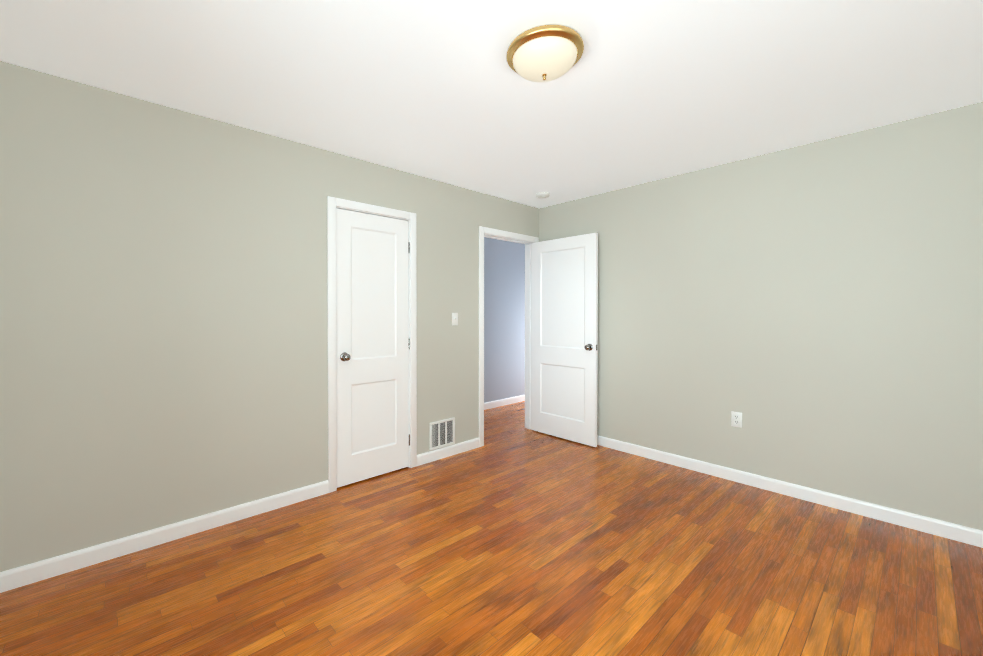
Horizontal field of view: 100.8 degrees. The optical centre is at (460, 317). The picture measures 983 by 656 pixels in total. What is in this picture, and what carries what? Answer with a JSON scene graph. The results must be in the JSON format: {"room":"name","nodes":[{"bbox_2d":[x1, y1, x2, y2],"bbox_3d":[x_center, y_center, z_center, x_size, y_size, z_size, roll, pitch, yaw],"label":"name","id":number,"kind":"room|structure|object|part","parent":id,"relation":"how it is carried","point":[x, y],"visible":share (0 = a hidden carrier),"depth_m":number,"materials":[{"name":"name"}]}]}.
{"room":"empty bedroom","nodes":[
{"label":"empty bedroom","id":0,"kind":"room"},
{"bbox_2d":[0,61,538,571],"bbox_3d":[-0.795,0.032,3.099,4.543,2.440,0.110,-1,1,-41],"label":"wall","id":1,"kind":"structure","parent":0,"point":[162,315],"depth_m":2.29,"materials":[{"name":"paint"}]},
{"bbox_2d":[0,438,478,592],"bbox_3d":[-0.754,1.207,3.065,4.323,0.090,0.014,-1,1,-41],"label":"baseboard","id":2,"kind":"structure","parent":1,"relation":"attached to","point":[17,577],"depth_m":2.27,"materials":[{"name":"white wood"}]},
{"bbox_2d":[327,196,416,492],"bbox_3d":[-0.702,0.218,3.183,0.671,2.066,0.110,-1,1,-41],"label":"door frame","id":3,"kind":"structure","parent":1,"relation":"attached to","point":[408,293],"depth_m":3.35,"materials":[{"name":"white wood"}]},
{"bbox_2d":[336,208,409,487],"bbox_3d":[-0.676,0.224,3.160,0.637,2.030,0.163,-1,1,-41],"label":"closet door","id":4,"kind":"structure","parent":1,"relation":"in","point":[372,373],"depth_m":3.13,"materials":[{"name":"painted wood"},{"name":"nickel"}]},
{"bbox_3d":[-0.867,0.291,2.992,0.066,0.066,0.163,-1,1,-41],"label":"knob","id":5,"kind":"part","parent":4,"relation":"part of","materials":[{"name":"silver metal"}]},
{"bbox_3d":[-0.427,0.222,3.351,0.011,1.680,0.011,-1,1,-41],"label":"frame","id":6,"kind":"part","parent":4,"relation":"part of","materials":[{"name":"white wood"}]},
{"bbox_2d":[430,417,454,450],"bbox_3d":[-0.161,1.030,3.588,0.283,0.242,0.011,-1,1,-41],"label":"air vent","id":7,"kind":"object","parent":1,"relation":"in","point":[442,433],"visible":1,"depth_m":3.59,"materials":[{"name":"white plastic"}]},
{"bbox_3d":[-0.164,1.030,3.591,0.275,0.234,0.001,-1,1,-41],"label":"panel","id":8,"kind":"part","parent":7,"relation":"part of","materials":[{"name":"black"}]},
{"bbox_2d":[452,313,457,324],"bbox_3d":[-0.049,0.017,3.670,0.070,0.115,0.020,-1,1,-41],"label":"light switch","id":9,"kind":"object","parent":1,"relation":"attached to","point":[454,318],"visible":1,"depth_m":3.67,"materials":[{"name":"white plastic"}]},
{"bbox_2d":[484,233,533,429],"bbox_3d":[0.470,0.207,4.215,0.806,2.066,0.110,-1,1,-41],"label":"door frame","id":10,"kind":"structure","parent":1,"relation":"attached to","point":[528,335],"depth_m":4.46,"materials":[{"name":"white wood"}]},
{"bbox_2d":[532,233,597,446],"bbox_3d":[1.036,0.214,4.127,0.163,2.030,0.763,-1,1,-41],"label":"entry door","id":11,"kind":"structure","parent":10,"relation":"attached to","point":[564,331],"depth_m":4.08,"materials":[{"name":"white wood"}]},
{"bbox_3d":[1.247,0.286,3.888,0.163,0.066,0.066,-1,1,-41],"label":"knob","id":12,"kind":"part","parent":11,"relation":"part of","materials":[{"name":"silver metal"}]},
{"bbox_2d":[479,226,538,446],"bbox_3d":[0.512,0.184,4.167,0.898,2.112,0.018,-1,1,-41],"label":"trim","id":13,"kind":"structure","parent":1,"relation":"attached to","point":[492,231],"depth_m":3.88,"materials":[{"name":"white wood"}]},
{"bbox_2d":[525,244,525,427],"bbox_3d":[0.428,0.183,4.263,0.898,2.112,0.018,-1,1,-41],"label":"trim","id":14,"kind":"structure","parent":1,"relation":"attached to","point":[525,335],"depth_m":4.52,"materials":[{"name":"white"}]},
{"bbox_2d":[0,401,982,655],"bbox_3d":[0.699,1.305,2.777,6.343,0.100,4.654,-1,1,-41],"label":"floor","id":15,"kind":"structure","parent":0,"point":[512,537],"depth_m":1.97,"materials":[{"name":"brown wood"}]},
{"bbox_2d":[0,0,982,207],"bbox_3d":[0.699,-1.235,2.750,6.343,0.100,4.654,-1,1,-41],"label":"ceiling","id":16,"kind":"structure","parent":0,"point":[641,91],"depth_m":1.96,"materials":[{"name":"paint"}]},
{"bbox_2d":[536,192,549,198],"bbox_3d":[0.794,-1.177,3.930,0.136,0.040,0.136,-1,1,-41],"label":"smoke detector","id":17,"kind":"object","parent":16,"relation":"attached to","point":[541,195],"visible":1,"depth_m":3.88,"materials":[{"name":"white plastic"}]},
{"bbox_2d":[506,24,583,81],"bbox_3d":[0.365,-1.104,1.769,0.332,0.140,0.332,-1,1,-41],"label":"ceiling light","id":18,"kind":"object","parent":16,"relation":"attached to","point":[546,53],"visible":1,"depth_m":1.69,"materials":[{"name":"white glass"}]},
{"bbox_3d":[0.365,-1.096,1.769,0.276,0.078,0.276,-1,1,-41],"label":"lamp shade","id":19,"kind":"part","parent":18,"relation":"part of","materials":[{"name":"white glass"}]},
{"bbox_2d":[484,237,524,402],"bbox_3d":[0.204,0.008,5.355,3.660,2.440,0.110,-1,1,-41],"label":"wall","id":20,"kind":"structure","parent":0,"point":[504,319],"depth_m":5.63,"materials":[{"name":"paint"}]},
{"bbox_2d":[484,395,524,409],"bbox_3d":[0.260,1.183,5.335,3.400,0.090,0.014,-1,1,-41],"label":"baseboard","id":21,"kind":"structure","parent":20,"relation":"attached to","point":[502,402],"depth_m":5.62,"materials":[{"name":"white wood"}]},
{"bbox_2d":[539,102,982,530],"bbox_3d":[2.065,0.031,3.205,0.110,2.440,3.511,-1,1,-41],"label":"wall","id":22,"kind":"structure","parent":0,"point":[812,312],"depth_m":2.75,"materials":[{"name":"paint"}]},
{"bbox_2d":[731,411,741,427],"bbox_3d":[2.098,0.779,3.083,0.012,0.115,0.070,-1,1,-41],"label":"wall outlet","id":23,"kind":"object","parent":22,"relation":"attached to","point":[736,419],"visible":1,"depth_m":3.08,"materials":[{"name":"white plastic"}]},
{"bbox_2d":[597,435,982,547],"bbox_3d":[1.982,1.206,3.218,0.014,0.090,3.401,-1,1,-41],"label":"baseboard","id":24,"kind":"structure","parent":22,"relation":"attached to","point":[953,531],"depth_m":2.73,"materials":[{"name":"white wood"}]}
]}

